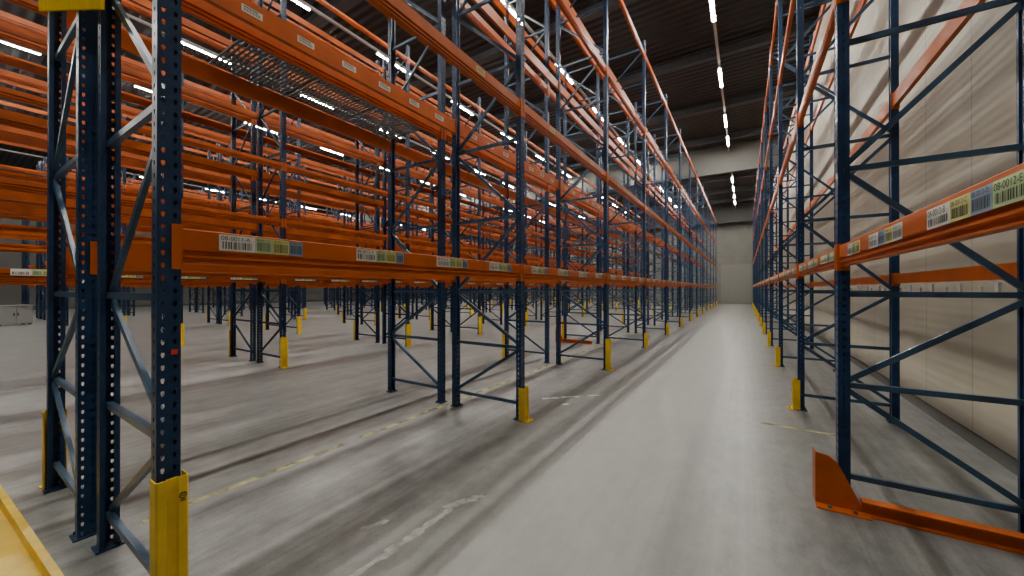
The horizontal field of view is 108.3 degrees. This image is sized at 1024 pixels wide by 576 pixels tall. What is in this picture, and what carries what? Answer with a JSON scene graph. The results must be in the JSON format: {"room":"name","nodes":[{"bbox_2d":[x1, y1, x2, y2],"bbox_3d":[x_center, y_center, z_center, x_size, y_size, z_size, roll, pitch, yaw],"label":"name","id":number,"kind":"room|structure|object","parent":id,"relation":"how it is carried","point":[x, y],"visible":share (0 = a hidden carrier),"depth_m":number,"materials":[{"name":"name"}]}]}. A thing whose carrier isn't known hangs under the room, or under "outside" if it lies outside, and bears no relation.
{"room":"warehouse","nodes":[
{"label":"warehouse","id":0,"kind":"room"},
{"bbox_2d":[0,169,427,309],"bbox_3d":[-29.418,-3.496,39.806,0.200,10.400,56.000,0,0,32],"label":"wall","id":1,"kind":"structure","parent":0,"point":[9,294],"depth_m":29.95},
{"bbox_2d":[0,0,820,232],"bbox_3d":[-9.025,-8.829,26.978,48.400,0.200,56.400,0,0,32],"label":"ceiling","id":2,"kind":"structure","parent":0,"point":[670,29],"depth_m":14.77,"materials":[{"name":"black metal"}]},
{"bbox_2d":[5,17,47,111],"bbox_3d":[-17.444,-8.589,13.607,48.000,0.350,0.220,0,0,32],"label":"joist","id":3,"kind":"object","parent":2,"relation":"attached to","point":[34,58],"visible":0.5,"depth_m":14.44,"materials":[{"name":"metal"}]},
{"bbox_2d":[0,149,437,231],"bbox_3d":[-22.683,-8.472,34.751,0.080,0.475,54.400,0,0,32],"label":"lighting trunking","id":4,"kind":"object","parent":2,"relation":"hanging from","point":[0,149],"visible":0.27,"depth_m":27.16,"materials":[{"name":"metal"}]},
{"bbox_2d":[132,0,355,142],"bbox_3d":[-15.099,-8.580,17.331,48.000,0.350,0.220,0,0,32],"label":"joist","id":5,"kind":"object","parent":2,"relation":"attached to","point":[313,18],"visible":0.26,"depth_m":11.79,"materials":[{"name":"metal"}]},
{"bbox_2d":[0,39,555,225],"bbox_3d":[-8.551,-8.453,25.852,0.140,0.558,54.400,0,0,32],"label":"lamp","id":6,"kind":"object","parent":2,"relation":"hanging from","point":[1,40],"depth_m":15.03,"materials":[{"name":"white plastic"}]},
{"bbox_2d":[112,7,590,220],"bbox_3d":[-4.278,-8.460,23.160,0.140,0.558,54.400,0,0,32],"label":"lighting trunking","id":7,"kind":"object","parent":2,"relation":"hanging from","point":[128,15],"depth_m":13.00,"materials":[{"name":"metal"}]},
{"bbox_2d":[162,0,636,187],"bbox_3d":[-12.755,-8.570,21.054,48.000,0.350,0.220,0,0,32],"label":"joist","id":8,"kind":"object","parent":2,"relation":"attached to","point":[491,52],"visible":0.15,"depth_m":13.39,"materials":[{"name":"metal"}]},
{"bbox_2d":[292,0,633,216],"bbox_3d":[-0.005,-8.467,20.470,0.140,0.558,54.400,0,0,32],"label":"lighting trunking","id":9,"kind":"object","parent":2,"relation":"hanging from","point":[315,10],"depth_m":13.00,"materials":[{"name":"metal"}]},
{"bbox_2d":[223,15,817,198],"bbox_3d":[-10.410,-8.560,24.777,48.000,0.350,0.220,0,0,32],"label":"joist","id":10,"kind":"object","parent":2,"relation":"attached to","point":[764,38],"visible":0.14,"depth_m":14.12,"materials":[{"name":"metal"}]},
{"bbox_2d":[271,83,796,207],"bbox_3d":[-8.065,-8.550,28.500,48.000,0.350,0.220,0,0,32],"label":"joist","id":11,"kind":"object","parent":2,"relation":"attached to","point":[761,94],"visible":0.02,"depth_m":17.95,"materials":[{"name":"metal"}]},
{"bbox_2d":[312,121,789,214],"bbox_3d":[-5.721,-8.541,32.224,48.000,0.350,0.220,0,0,32],"label":"joist","id":12,"kind":"object","parent":2,"relation":"attached to","point":[757,130],"visible":0.29,"depth_m":21.74,"materials":[{"name":"metal"}]},
{"bbox_2d":[380,168,776,225],"bbox_3d":[-1.031,-8.521,39.670,48.000,0.350,0.220,0,0,32],"label":"joist","id":13,"kind":"object","parent":2,"relation":"attached to","point":[750,173],"visible":0.17,"depth_m":29.12,"materials":[{"name":"metal"}]},
{"bbox_2d":[500,0,674,204],"bbox_3d":[4.268,-8.475,17.779,0.140,0.558,54.400,0,0,32],"label":"lighting trunking","id":14,"kind":"object","parent":2,"relation":"hanging from","point":[527,26],"depth_m":13.31,"materials":[{"name":"metal"}]},
{"bbox_2d":[425,194,768,233],"bbox_3d":[3.658,-8.502,47.117,48.000,0.350,0.220,0,0,32],"label":"joist","id":15,"kind":"object","parent":2,"relation":"attached to","point":[747,198],"visible":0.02,"depth_m":36.70,"materials":[{"name":"metal"}]},
{"bbox_2d":[542,184,768,212],"bbox_3d":[1.313,-8.511,43.393,48.000,0.350,0.220,0,0,32],"label":"joist","id":16,"kind":"object","parent":2,"relation":"attached to","point":[749,187],"visible":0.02,"depth_m":32.77,"materials":[{"name":"metal"}]},
{"bbox_2d":[709,0,735,207],"bbox_3d":[8.542,-8.482,15.088,0.140,0.558,54.400,0,0,32],"label":"lighting trunking","id":17,"kind":"object","parent":2,"relation":"hanging from","point":[714,22],"depth_m":13.93,"materials":[{"name":"metal"}]},
{"bbox_2d":[710,0,714,21],"bbox_3d":[5.824,-8.223,10.771,0.056,0.018,1.500,0,0,32],"label":"diffuser","id":18,"kind":"object","parent":17,"relation":"attached to","point":[712,3],"depth_m":10.95,"materials":[{"name":"white plastic"}]},
{"bbox_2d":[719,68,721,86],"bbox_3d":[8.169,-8.213,14.495,0.056,0.018,1.500,0,0,32],"label":"diffuser","id":19,"kind":"object","parent":17,"relation":"attached to","point":[720,69],"depth_m":14.45,"materials":[{"name":"white plastic"}]},
{"bbox_2d":[0,298,1023,575],"bbox_3d":[-9.024,1.770,26.950,48.400,0.202,56.400,0,0,32],"label":"floor","id":20,"kind":"structure","parent":0,"point":[672,469],"depth_m":3.51,"materials":[{"name":"concrete"}]},
{"bbox_2d":[0,305,33,325],"bbox_3d":[-22.084,1.203,16.330,0.680,0.880,1.060,0,0,15],"label":"base cabinet","id":21,"kind":"object","parent":20,"relation":"on","point":[9,314],"visible":0.98,"depth_m":16.27,"materials":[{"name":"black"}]},
{"bbox_2d":[0,485,63,575],"bbox_3d":[-3.853,1.557,2.625,3.600,0.100,0.300,0,0,30],"label":"barrier","id":22,"kind":"object","parent":20,"relation":"on","point":[22,553],"visible":1,"depth_m":2.20,"materials":[{"name":"yellow metal"}]},
{"bbox_2d":[39,407,66,489],"bbox_3d":[-3.731,1.298,3.014,0.135,0.620,0.140,0,0,32],"label":"protector","id":23,"kind":"object","parent":20,"relation":"on","point":[43,486],"visible":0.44,"depth_m":2.96,"materials":[{"name":"yellow paint"}]},
{"bbox_2d":[149,469,188,575],"bbox_3d":[-1.581,1.244,1.719,0.135,0.720,0.140,0,0,32],"label":"protector","id":24,"kind":"object","parent":20,"relation":"on","point":[169,499],"visible":1,"depth_m":1.71,"materials":[{"name":"yellow paint"}]},
{"bbox_2d":[181,323,184,345],"bbox_3d":[-9.392,1.317,10.520,0.135,0.620,0.140,0,0,32],"label":"protector","id":25,"kind":"object","parent":20,"relation":"on","point":[182,324],"visible":0.53,"depth_m":10.53,"materials":[{"name":"yellow paint"}]},
{"bbox_2d":[21,180,419,307],"bbox_3d":[-20.768,-2.499,38.433,1.140,8.400,36.428,0,0,32],"label":"rack","id":26,"kind":"object","parent":20,"relation":"on","point":[23,221],"visible":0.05,"depth_m":23.36,"materials":[{"name":"blue metal"}]},
{"bbox_2d":[24,180,427,307],"bbox_3d":[-19.646,-2.501,37.727,1.090,8.400,36.428,0,0,32],"label":"rack","id":27,"kind":"object","parent":20,"relation":"on","point":[27,255],"visible":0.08,"depth_m":22.60,"materials":[{"name":"metal"}]},
{"bbox_2d":[228,330,233,356],"bbox_3d":[-6.675,1.313,8.809,0.135,0.620,0.140,0,0,32],"label":"protector","id":28,"kind":"object","parent":20,"relation":"on","point":[229,330],"visible":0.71,"depth_m":8.73,"materials":[{"name":"yellow paint"}]},
{"bbox_2d":[36,162,468,318],"bbox_3d":[-15.957,-2.507,35.404,1.110,8.400,36.428,0,0,32],"label":"rack","id":29,"kind":"object","parent":20,"relation":"on","point":[37,166],"visible":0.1,"depth_m":22.54,"materials":[{"name":"blue metal"}]},
{"bbox_2d":[40,157,476,319],"bbox_3d":[-14.865,-2.509,34.717,1.090,8.400,36.428,0,0,32],"label":"rack","id":30,"kind":"object","parent":20,"relation":"on","point":[43,165],"visible":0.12,"depth_m":22.41,"materials":[{"name":"metal"}]},
{"bbox_2d":[0,100,544,329],"bbox_3d":[-7.088,-2.526,28.282,1.110,8.400,40.228,0,0,32],"label":"rack","id":31,"kind":"object","parent":20,"relation":"on","point":[8,216],"visible":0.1,"depth_m":17.45,"materials":[{"name":"metal"}]},
{"bbox_2d":[0,79,554,323],"bbox_3d":[-5.996,-2.528,27.595,1.090,8.400,40.228,0,0,32],"label":"rack","id":32,"kind":"object","parent":20,"relation":"on","point":[10,246],"visible":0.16,"depth_m":16.11,"materials":[{"name":"metal"}]},
{"bbox_2d":[58,158,503,320],"bbox_3d":[-11.176,-2.515,32.393,1.110,8.400,36.428,0,0,32],"label":"rack","id":33,"kind":"object","parent":20,"relation":"on","point":[288,206],"visible":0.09,"depth_m":27.96,"materials":[{"name":"orange metal"}]},
{"bbox_2d":[280,337,289,368],"bbox_3d":[-4.611,1.310,7.509,0.135,0.620,0.140,0,0,32],"label":"protector","id":34,"kind":"object","parent":20,"relation":"on","point":[283,341],"visible":1,"depth_m":7.49,"materials":[{"name":"yellow paint"}]},
{"bbox_2d":[66,156,509,325],"bbox_3d":[-10.084,-2.517,31.706,1.090,8.400,36.428,0,0,32],"label":"rack","id":35,"kind":"object","parent":20,"relation":"on","point":[67,158],"visible":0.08,"depth_m":21.71,"materials":[{"name":"orange metal"}]},
{"bbox_2d":[0,17,589,341],"bbox_3d":[-2.307,-2.534,25.272,1.110,8.400,40.228,0,0,32],"label":"rack","id":36,"kind":"object","parent":20,"relation":"on","point":[6,236],"visible":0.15,"depth_m":14.44,"materials":[{"name":"orange metal"}]},
{"bbox_2d":[0,10,595,333],"bbox_3d":[-1.215,-2.536,24.584,1.090,8.400,40.228,0,0,32],"label":"rack","id":37,"kind":"object","parent":20,"relation":"on","point":[4,228],"visible":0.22,"depth_m":12.66,"materials":[{"name":"orange metal"}]},
{"bbox_2d":[297,316,301,333],"bbox_3d":[-7.634,1.325,13.313,0.135,0.620,0.140,0,0,32],"label":"protector","id":38,"kind":"object","parent":20,"relation":"on","point":[299,318],"visible":1,"depth_m":13.30,"materials":[{"name":"yellow paint"}]},
{"bbox_2d":[304,308,306,319],"bbox_3d":[-10.656,1.340,19.116,0.135,0.620,0.140,0,0,32],"label":"protector","id":39,"kind":"object","parent":20,"relation":"on","point":[305,309],"visible":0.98,"depth_m":19.10,"materials":[{"name":"yellow paint"}]},
{"bbox_2d":[0,0,639,361],"bbox_3d":[2.474,-2.542,22.261,1.110,8.400,40.228,0,0,32],"label":"rack","id":40,"kind":"object","parent":20,"relation":"on","point":[9,206],"visible":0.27,"depth_m":8.83,"materials":[{"name":"orange metal"}]},
{"bbox_2d":[0,0,652,367],"bbox_3d":[3.566,-2.543,21.574,1.090,8.400,40.228,0,0,32],"label":"rack","id":41,"kind":"object","parent":20,"relation":"on","point":[7,183],"visible":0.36,"depth_m":8.12,"materials":[{"name":"orange metal"}]},
{"bbox_2d":[353,320,355,339],"bbox_3d":[-4.917,1.320,11.601,0.135,0.620,0.140,0,0,32],"label":"protector","id":42,"kind":"object","parent":20,"relation":"on","point":[354,327],"visible":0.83,"depth_m":11.55,"materials":[{"name":"yellow paint"}]},
{"bbox_2d":[42,0,699,542],"bbox_3d":[7.341,-2.549,19.471,1.160,8.400,39.763,0,0,32],"label":"rack","id":43,"kind":"object","parent":20,"relation":"on","point":[79,24],"visible":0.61,"depth_m":3.82,"materials":[{"name":"metal"}]},
{"bbox_2d":[39,0,104,11],"bbox_3d":[-2.994,-2.103,2.477,2.000,1.280,0.012,0,0,32],"label":"sign","id":44,"kind":"object","parent":43,"relation":"attached to","point":[44,5],"visible":1,"depth_m":2.35,"materials":[{"name":"yellow metal"}]},
{"bbox_2d":[208,39,317,95],"bbox_3d":[-2.497,-2.304,3.848,1.000,0.017,0.750,0,0,32],"label":"panel","id":45,"kind":"object","parent":43,"relation":"on","point":[238,41],"visible":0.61,"depth_m":3.89,"materials":[{"name":"grey metal"}]},
{"bbox_2d":[287,79,377,120],"bbox_3d":[-2.087,-2.303,4.499,1.000,0.017,0.750,0,0,32],"label":"panel","id":46,"kind":"object","parent":43,"relation":"on","point":[364,106],"visible":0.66,"depth_m":4.55,"materials":[{"name":"grey metal"}]},
{"bbox_2d":[345,108,421,139],"bbox_3d":[-1.676,-2.301,5.151,1.000,0.017,0.750,0,0,32],"label":"panel","id":47,"kind":"object","parent":43,"relation":"on","point":[413,129],"visible":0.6,"depth_m":5.21,"materials":[{"name":"grey metal"}]},
{"bbox_2d":[360,520,388,529],"bbox_3d":[-0.930,1.605,2.510,0.106,0.001,0.175,0,0,32],"label":"floor marking","id":48,"kind":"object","parent":20,"relation":"on","point":[383,521],"depth_m":2.53,"materials":[{"name":"white paint"}]},
{"bbox_2d":[91,0,716,572],"bbox_3d":[8.463,-2.551,18.794,1.140,8.400,39.713,0,0,32],"label":"rack","id":49,"kind":"object","parent":20,"relation":"on","point":[187,250],"visible":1,"depth_m":3.07,"materials":[{"name":"blue metal"}]},
{"bbox_2d":[171,349,177,354],"bbox_3d":[-1.607,0.305,1.761,0.001,0.024,0.024,0,0,32],"label":"round sticker","id":50,"kind":"object","parent":49,"relation":"attached to","point":[175,351],"visible":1,"depth_m":1.76,"materials":[{"name":"red plastic"}]},
{"bbox_2d":[349,498,465,575],"bbox_3d":[-0.683,1.604,2.346,0.100,0.001,1.250,0,0,32],"label":"floor marking","id":51,"kind":"object","parent":20,"relation":"on","point":[416,532],"depth_m":2.37,"materials":[{"name":"white paint"}]},
{"bbox_2d":[406,324,411,346],"bbox_3d":[-2.853,1.317,10.302,0.135,0.620,0.140,0,0,32],"label":"protector","id":52,"kind":"object","parent":20,"relation":"on","point":[408,326],"visible":0.85,"depth_m":10.28,"materials":[{"name":"yellow paint"}]},
{"bbox_2d":[442,495,487,507],"bbox_3d":[-0.344,1.605,2.798,0.208,0.001,0.344,0,0,32],"label":"floor marking","id":53,"kind":"object","parent":20,"relation":"on","point":[474,497],"depth_m":2.79,"materials":[{"name":"white paint"}]},
{"bbox_2d":[479,317,481,333],"bbox_3d":[-1.094,1.324,13.094,0.135,0.620,0.140,0,0,32],"label":"protector","id":54,"kind":"object","parent":20,"relation":"on","point":[480,318],"visible":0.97,"depth_m":13.06,"materials":[{"name":"yellow paint"}]},
{"bbox_2d":[500,333,504,357],"bbox_3d":[-0.195,1.313,8.628,0.135,0.620,0.140,0,0,32],"label":"protector","id":55,"kind":"object","parent":20,"relation":"on","point":[503,335],"visible":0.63,"depth_m":8.56,"materials":[{"name":"yellow paint"}]},
{"bbox_2d":[519,386,533,422],"bbox_3d":[0.170,1.412,4.498,0.135,0.400,0.140,0,0,32],"label":"protector","id":56,"kind":"object","parent":20,"relation":"on","point":[523,393],"visible":0.99,"depth_m":4.47,"materials":[{"name":"yellow paint"}]},
{"bbox_2d":[525,312,527,325],"bbox_3d":[0.664,1.332,15.887,0.135,0.620,0.140,0,0,32],"label":"protector","id":57,"kind":"object","parent":20,"relation":"on","point":[526,313],"visible":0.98,"depth_m":15.87,"materials":[{"name":"yellow paint"}]},
{"bbox_2d":[562,321,563,338],"bbox_3d":[1.563,1.320,11.421,0.135,0.620,0.140,0,0,32],"label":"protector","id":58,"kind":"object","parent":20,"relation":"on","point":[562,321],"visible":0.34,"depth_m":11.34,"materials":[{"name":"yellow paint"}]},
{"bbox_2d":[554,328,591,343],"bbox_3d":[1.830,1.439,11.028,1.160,0.380,0.220,0,0,32],"label":"protector","id":59,"kind":"object","parent":20,"relation":"on","point":[562,339],"visible":0.59,"depth_m":10.98,"materials":[{"name":"orange paint"}]},
{"bbox_2d":[606,338,613,370],"bbox_3d":[1.928,1.309,7.291,0.135,0.620,0.140,0,0,32],"label":"protector","id":60,"kind":"object","parent":20,"relation":"on","point":[608,341],"visible":1,"depth_m":7.25,"materials":[{"name":"yellow paint"}]},
{"bbox_2d":[644,333,649,347],"bbox_3d":[3.687,1.426,10.083,0.135,0.400,0.140,0,0,32],"label":"protector","id":61,"kind":"object","parent":20,"relation":"on","point":[645,334],"visible":1,"depth_m":10.05,"materials":[{"name":"yellow paint"}]},
{"bbox_2d":[666,323,669,334],"bbox_3d":[5.445,1.434,12.876,0.135,0.400,0.140,0,0,32],"label":"protector","id":62,"kind":"object","parent":20,"relation":"on","point":[667,324],"visible":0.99,"depth_m":12.84,"materials":[{"name":"yellow paint"}]},
{"bbox_2d":[680,317,683,326],"bbox_3d":[7.204,1.441,15.668,0.135,0.400,0.140,0,0,32],"label":"protector","id":63,"kind":"object","parent":20,"relation":"on","point":[681,318],"visible":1,"depth_m":15.65,"materials":[{"name":"yellow paint"}]},
{"bbox_2d":[761,322,765,333],"bbox_3d":[8.961,1.435,13.202,0.135,0.400,0.140,0,0,32],"label":"protector","id":64,"kind":"object","parent":20,"relation":"on","point":[764,328],"visible":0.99,"depth_m":13.13,"materials":[{"name":"yellow paint"}]},
{"bbox_2d":[765,331,770,345],"bbox_3d":[7.229,1.427,10.452,0.135,0.400,0.140,0,0,32],"label":"protector","id":65,"kind":"object","parent":20,"relation":"on","point":[768,332],"visible":1,"depth_m":10.39,"materials":[{"name":"yellow paint"}]},
{"bbox_2d":[772,346,779,365],"bbox_3d":[5.497,1.420,7.702,0.135,0.400,0.140,0,0,32],"label":"protector","id":66,"kind":"object","parent":20,"relation":"on","point":[777,348],"visible":0.99,"depth_m":7.64,"materials":[{"name":"yellow paint"}]},
{"bbox_2d":[787,378,799,409],"bbox_3d":[3.765,1.413,4.952,0.135,0.400,0.140,0,0,32],"label":"protector","id":67,"kind":"object","parent":20,"relation":"on","point":[795,383],"visible":0.98,"depth_m":4.89,"materials":[{"name":"yellow paint"}]},
{"bbox_2d":[753,0,1023,532],"bbox_3d":[11.323,-2.558,15.980,1.000,8.400,38.428,0,0,32],"label":"rack","id":68,"kind":"object","parent":20,"relation":"on","point":[993,205],"visible":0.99,"depth_m":2.77,"materials":[{"name":"blue metal"}]},
{"bbox_2d":[812,445,1023,554],"bbox_3d":[2.882,1.416,2.424,1.410,0.380,0.220,0,0,32],"label":"protector","id":69,"kind":"object","parent":20,"relation":"on","point":[832,491],"visible":1,"depth_m":2.55,"materials":[{"name":"orange paint"}]},
{"bbox_2d":[328,134,785,223],"bbox_3d":[-4.695,-7.861,33.851,48.000,1.700,0.250,0,0,32],"label":"wall header","id":70,"kind":"structure","parent":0,"point":[742,156],"depth_m":23.22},
{"bbox_2d":[434,220,764,303],"bbox_3d":[5.949,-3.467,50.742,48.000,10.400,0.200,0,0,32],"label":"wall","id":71,"kind":"structure","parent":0,"point":[734,241],"depth_m":40.43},
{"bbox_2d":[721,264,751,303],"bbox_3d":[23.815,-0.397,39.321,2.800,4.200,0.075,0,0,32],"label":"door","id":72,"kind":"structure","parent":71,"relation":"in","point":[736,280],"depth_m":39.27,"materials":[{"name":"grey metal"}]},
{"bbox_2d":[437,200,768,242],"bbox_3d":[5.203,-7.720,49.569,48.000,1.900,0.200,0,0,32],"label":"wall","id":73,"kind":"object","parent":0,"point":[743,212],"visible":0.21,"depth_m":38.87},
{"bbox_2d":[768,0,1017,458],"bbox_3d":[11.369,-3.563,14.122,0.200,10.400,56.000,0,0,32],"label":"wall","id":74,"kind":"structure","parent":0,"point":[973,107],"depth_m":4.66,"materials":[{"name":"beige paint"}]},
{"bbox_2d":[768,304,1017,475],"bbox_3d":[11.271,1.577,14.170,0.030,0.120,56.000,0,0,32],"label":"baseboard","id":75,"kind":"structure","parent":74,"relation":"attached to","point":[997,454],"depth_m":4.10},
{"bbox_2d":[900,285,911,291],"bbox_3d":[5.628,0.014,5.296,0.120,0.120,0.060,0,0,32],"label":"wall bracket","id":76,"kind":"object","parent":74,"relation":"attached to","point":[909,286],"visible":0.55,"depth_m":5.27,"materials":[{"name":"grey metal"}]},
{"bbox_2d":[919,284,933,291],"bbox_3d":[5.244,0.012,4.686,0.120,0.120,0.060,0,0,32],"label":"wall bracket","id":77,"kind":"object","parent":74,"relation":"attached to","point":[931,285],"visible":0.67,"depth_m":4.67,"materials":[{"name":"grey metal"}]},
{"bbox_2d":[945,283,962,291],"bbox_3d":[4.860,0.011,4.077,0.120,0.120,0.060,0,0,32],"label":"wall bracket","id":78,"kind":"object","parent":74,"relation":"attached to","point":[959,285],"visible":0.67,"depth_m":4.04,"materials":[{"name":"grey metal"}]},
{"bbox_2d":[979,282,1000,291],"bbox_3d":[4.476,0.009,3.468,0.120,0.120,0.060,0,0,32],"label":"wall bracket","id":79,"kind":"object","parent":74,"relation":"attached to","point":[997,286],"visible":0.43,"depth_m":3.44,"materials":[{"name":"grey metal"}]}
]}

